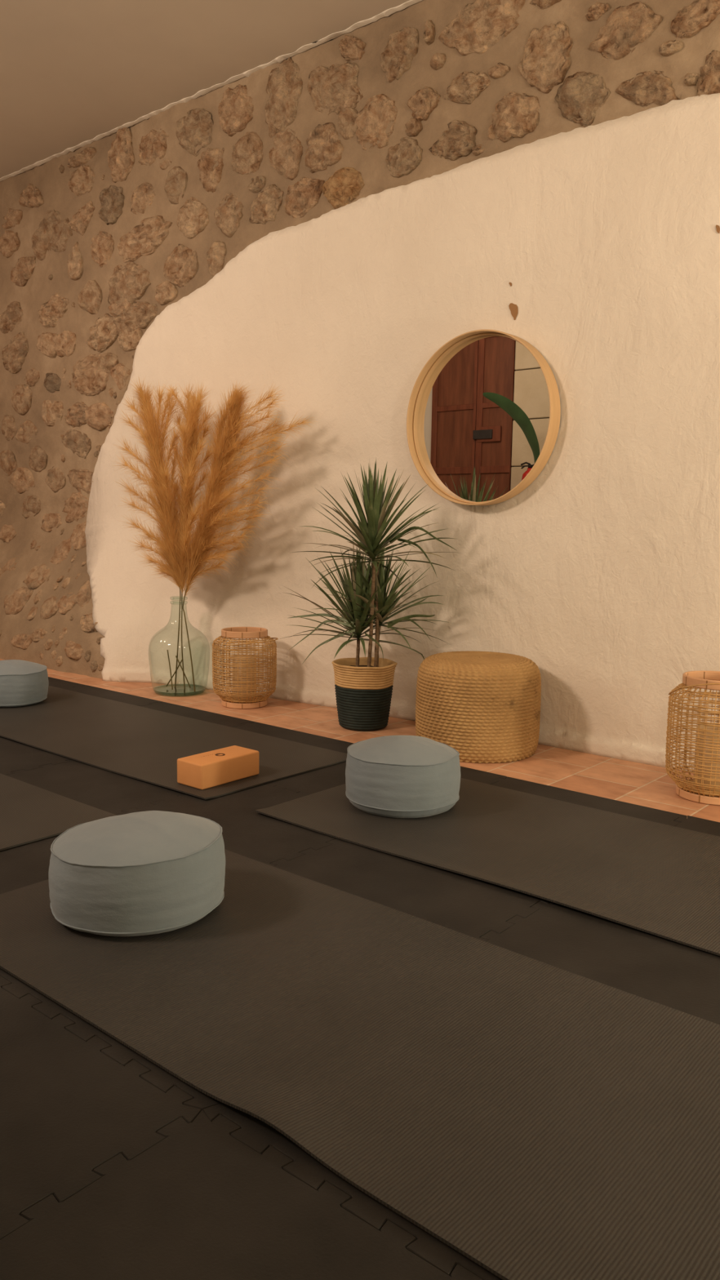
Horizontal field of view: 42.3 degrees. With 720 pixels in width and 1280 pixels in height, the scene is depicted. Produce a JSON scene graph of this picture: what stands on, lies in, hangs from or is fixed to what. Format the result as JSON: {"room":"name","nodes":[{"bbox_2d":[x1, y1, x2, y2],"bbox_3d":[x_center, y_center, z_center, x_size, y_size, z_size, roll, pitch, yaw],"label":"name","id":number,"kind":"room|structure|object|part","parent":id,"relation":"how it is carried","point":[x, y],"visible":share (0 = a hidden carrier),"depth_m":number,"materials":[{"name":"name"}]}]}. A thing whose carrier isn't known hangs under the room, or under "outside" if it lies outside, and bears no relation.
{"room":"exercise studio","nodes":[
{"label":"exercise studio","id":0,"kind":"room"},
{"bbox_2d":[0,0,411,177],"bbox_3d":[-1.018,-2.238,1.897,8.800,0.100,4.550,7,10,40],"label":"ceiling","id":1,"kind":"structure","parent":0,"point":[73,73],"depth_m":3.85,"materials":[{"name":"paint"}]},
{"bbox_2d":[0,0,719,777],"bbox_3d":[0.130,-1.009,3.477,8.441,2.703,0.408,7,10,40],"label":"wall","id":2,"kind":"structure","parent":0,"point":[317,224],"depth_m":3.63,"materials":[{"name":"paint"}]},
{"bbox_2d":[0,0,422,181],"bbox_3d":[0.254,-2.353,3.396,8.300,0.010,0.034,7,10,40],"label":"trim","id":3,"kind":"structure","parent":2,"relation":"attached to","point":[388,12],"depth_m":4.08,"materials":[{"name":"paint"}]},
{"bbox_2d":[406,328,560,505],"bbox_3d":[0.433,-0.800,3.377,0.618,0.618,0.066,7,10,40],"label":"round mirror","id":4,"kind":"object","parent":2,"relation":"attached to","point":[483,415],"visible":1,"depth_m":3.39,"materials":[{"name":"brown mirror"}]},
{"bbox_2d":[0,658,719,1279],"bbox_3d":[-1.093,0.531,2.213,8.800,0.091,4.450,7,10,40],"label":"floor","id":5,"kind":"structure","parent":0,"point":[113,1166],"depth_m":1.31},
{"bbox_2d":[0,773,116,851],"bbox_3d":[-1.550,0.402,2.779,1.877,0.007,0.652,7,10,40],"label":"yoga mat","id":6,"kind":"object","parent":5,"relation":"on","point":[29,813],"visible":0.95,"depth_m":2.44,"materials":[{"name":"rubber"}]},
{"bbox_2d":[0,685,346,799],"bbox_3d":[-0.927,0.327,3.430,1.860,0.008,0.662,7,10,40],"label":"yoga mat","id":7,"kind":"object","parent":5,"relation":"on","point":[143,744],"visible":0.82,"depth_m":3.26,"materials":[{"name":"rubber"}]},
{"bbox_2d":[0,659,48,706],"bbox_3d":[-1.465,0.172,3.888,0.313,0.173,0.319,7,10,40],"label":"cushion","id":8,"kind":"object","parent":7,"relation":"on","point":[22,682],"visible":1,"depth_m":3.79,"materials":[{"name":"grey fabric"}]},
{"bbox_3d":[-1.467,0.252,3.899,0.292,0.012,0.292,7,10,40],"label":"panel","id":9,"kind":"part","parent":8,"relation":"part of","materials":[{"name":"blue fabric"}]},
{"bbox_3d":[-1.465,0.106,3.879,0.299,0.039,0.302,7,10,40],"label":"panel","id":10,"kind":"part","parent":8,"relation":"part of","materials":[{"name":"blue fabric"}]},
{"bbox_2d":[177,745,258,790],"bbox_3d":[-0.422,0.379,2.786,0.112,0.075,0.232,7,9,39],"label":"block","id":11,"kind":"object","parent":7,"relation":"on","point":[203,771],"visible":1,"depth_m":2.73,"materials":[{"name":"orange plastic"}]},
{"bbox_2d":[148,595,209,696],"bbox_3d":[-0.821,0.021,4.228,0.275,0.438,0.275,7,10,40],"label":"glass bottle","id":12,"kind":"object","parent":5,"relation":"on","point":[171,694],"visible":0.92,"depth_m":4.20,"materials":[{"name":"clear glass"}]},
{"bbox_2d":[112,377,185,689],"bbox_3d":[-0.954,-0.483,4.262,0.593,1.439,0.284,8,10,43],"label":"pampas grass","id":13,"kind":"object","parent":12,"relation":"in","point":[160,482],"depth_m":4.15,"materials":[{"name":"beige plant"}]},
{"bbox_3d":[-0.881,-0.418,4.229,0.201,1.322,0.065,7,10,40],"label":"stem","id":14,"kind":"part","parent":13,"relation":"part of","materials":[{"name":"plant"}]},
{"bbox_2d":[166,649,173,689],"bbox_3d":[-0.860,0.135,4.215,0.007,0.173,0.082,-3,8,-27],"label":"stem","id":15,"kind":"object","parent":12,"relation":"in","point":[166,650],"visible":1,"depth_m":4.21,"materials":[{"name":"plant"}]},
{"bbox_2d":[165,659,182,686],"bbox_3d":[-0.852,0.151,4.267,0.082,0.130,0.007,2,7,9],"label":"stem","id":16,"kind":"object","parent":12,"relation":"in","point":[181,660],"visible":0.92,"depth_m":4.26,"materials":[{"name":"plant"}]},
{"bbox_2d":[175,655,190,688],"bbox_3d":[-0.808,0.145,4.250,0.075,0.146,0.007,3,8,15],"label":"stem","id":17,"kind":"object","parent":12,"relation":"in","point":[175,655],"visible":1,"depth_m":4.25,"materials":[{"name":"plant"}]},
{"bbox_2d":[162,381,221,692],"bbox_3d":[-0.774,-0.451,4.132,0.236,1.399,0.530,-6,10,-41],"label":"pampas grass","id":18,"kind":"object","parent":12,"relation":"in","point":[192,444],"depth_m":4.06,"materials":[{"name":"beige plant"}]},
{"bbox_3d":[-0.765,-0.391,4.145,0.095,1.277,0.027,7,10,40],"label":"stem","id":19,"kind":"part","parent":18,"relation":"part of","materials":[{"name":"plant"}]},
{"bbox_2d":[181,382,315,691],"bbox_3d":[-0.514,-0.418,3.938,0.728,1.350,0.298,7,10,42],"label":"pampas grass","id":20,"kind":"object","parent":12,"relation":"in","point":[227,446],"depth_m":3.94,"materials":[{"name":"beige plant"}]},
{"bbox_3d":[-0.673,-0.381,4.067,0.299,1.238,0.046,5,8,29],"label":"stem","id":21,"kind":"part","parent":20,"relation":"part of","materials":[{"name":"plant"}]},
{"bbox_2d":[212,626,278,708],"bbox_3d":[-0.491,0.116,3.977,0.280,0.325,0.279,0,7,-8],"label":"wicker lantern","id":22,"kind":"object","parent":5,"relation":"on","point":[228,700],"visible":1,"depth_m":3.90,"materials":[{"name":"wicker"}]},
{"bbox_3d":[-0.495,0.250,3.995,0.185,0.002,0.185,5,8,29],"label":"floor plate","id":23,"kind":"part","parent":22,"relation":"part of","materials":[{"name":"wicker"}]},
{"bbox_3d":[-0.427,0.004,3.932,0.146,0.022,0.277,4,8,25],"label":"handle","id":24,"kind":"part","parent":22,"relation":"part of","materials":[{"name":"wicker"}]},
{"bbox_2d":[0,848,719,1279],"bbox_3d":[0.068,0.591,1.451,1.843,0.019,0.651,7,10,40],"label":"yoga mat","id":25,"kind":"object","parent":5,"relation":"on","point":[537,1120],"visible":0.84,"depth_m":1.35,"materials":[{"name":"rubber"}]},
{"bbox_2d":[48,810,225,936],"bbox_3d":[-0.444,0.445,1.861,0.348,0.177,0.349,7,10,40],"label":"cushion","id":26,"kind":"object","parent":25,"relation":"on","point":[146,873],"visible":1,"depth_m":1.73,"materials":[{"name":"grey fabric"}]},
{"bbox_3d":[-0.444,0.379,1.853,0.329,0.045,0.329,7,10,40],"label":"panel","id":27,"kind":"part","parent":26,"relation":"part of","materials":[{"name":"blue fabric"}]},
{"bbox_3d":[-0.444,0.524,1.871,0.338,0.018,0.340,7,10,40],"label":"panel","id":28,"kind":"part","parent":26,"relation":"part of","materials":[{"name":"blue fabric"}]},
{"bbox_2d":[280,459,462,731],"bbox_3d":[0.038,-0.159,3.453,0.826,1.019,0.599,6,9,35],"label":"potted plant","id":29,"kind":"object","parent":5,"relation":"on","point":[363,686],"visible":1,"depth_m":3.47,"materials":[{"name":"green plant"}]},
{"bbox_3d":[-0.063,-0.147,3.519,0.628,0.510,0.589,7,10,40],"label":"crown","id":30,"kind":"part","parent":29,"relation":"part of","materials":[{"name":"green plant"}]},
{"bbox_3d":[0.047,-0.421,3.370,0.603,0.478,0.552,7,10,40],"label":"crown","id":31,"kind":"part","parent":29,"relation":"part of","materials":[{"name":"green plant"}]},
{"bbox_3d":[0.065,-0.185,3.510,0.531,0.392,0.431,7,10,40],"label":"crown","id":32,"kind":"part","parent":29,"relation":"part of","materials":[{"name":"green plant"}]},
{"bbox_2d":[415,650,541,763],"bbox_3d":[0.413,0.221,3.259,0.436,0.327,0.436,7,10,40],"label":"pouf","id":33,"kind":"object","parent":5,"relation":"on","point":[485,706],"visible":0.98,"depth_m":3.08,"materials":[{"name":"beige wicker"}]},
{"bbox_2d":[255,777,719,955],"bbox_3d":[0.635,0.515,2.141,1.847,0.011,0.658,7,10,40],"label":"yoga mat","id":34,"kind":"object","parent":5,"relation":"on","point":[661,880],"visible":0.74,"depth_m":2.23,"materials":[{"name":"rubber"}]},
{"bbox_2d":[345,735,460,817],"bbox_3d":[0.117,0.359,2.567,0.317,0.185,0.321,7,10,40],"label":"cushion","id":35,"kind":"object","parent":34,"relation":"on","point":[393,776],"visible":1,"depth_m":2.44,"materials":[{"name":"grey fabric"}]},
{"bbox_3d":[0.116,0.438,2.576,0.308,0.027,0.312,7,10,40],"label":"panel","id":36,"kind":"part","parent":35,"relation":"part of","materials":[{"name":"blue fabric"}]},
{"bbox_3d":[0.118,0.288,2.556,0.302,0.041,0.304,7,10,40],"label":"panel","id":37,"kind":"part","parent":35,"relation":"part of","materials":[{"name":"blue fabric"}]},
{"bbox_2d":[665,671,719,804],"bbox_3d":[1.038,0.282,2.725,0.269,0.359,0.270,7,10,40],"label":"wicker lantern","id":38,"kind":"object","parent":5,"relation":"on","point":[709,680],"visible":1,"depth_m":2.67,"materials":[{"name":"wicker"}]},
{"bbox_3d":[1.030,0.142,2.642,0.273,0.062,0.132,2,7,9],"label":"handle","id":39,"kind":"part","parent":38,"relation":"part of","materials":[{"name":"wicker"}]},
{"bbox_3d":[1.036,0.434,2.744,0.181,0.002,0.181,3,8,14],"label":"floor plate","id":40,"kind":"part","parent":38,"relation":"part of","materials":[{"name":"wicker"}]},
{"bbox_2d":[331,657,397,731],"bbox_3d":[0.014,0.208,3.588,0.253,0.255,0.252,7,10,40],"label":"basket","id":41,"kind":"object","parent":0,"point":[363,686],"depth_m":3.51,"materials":[{"name":"wicker"}]}
]}

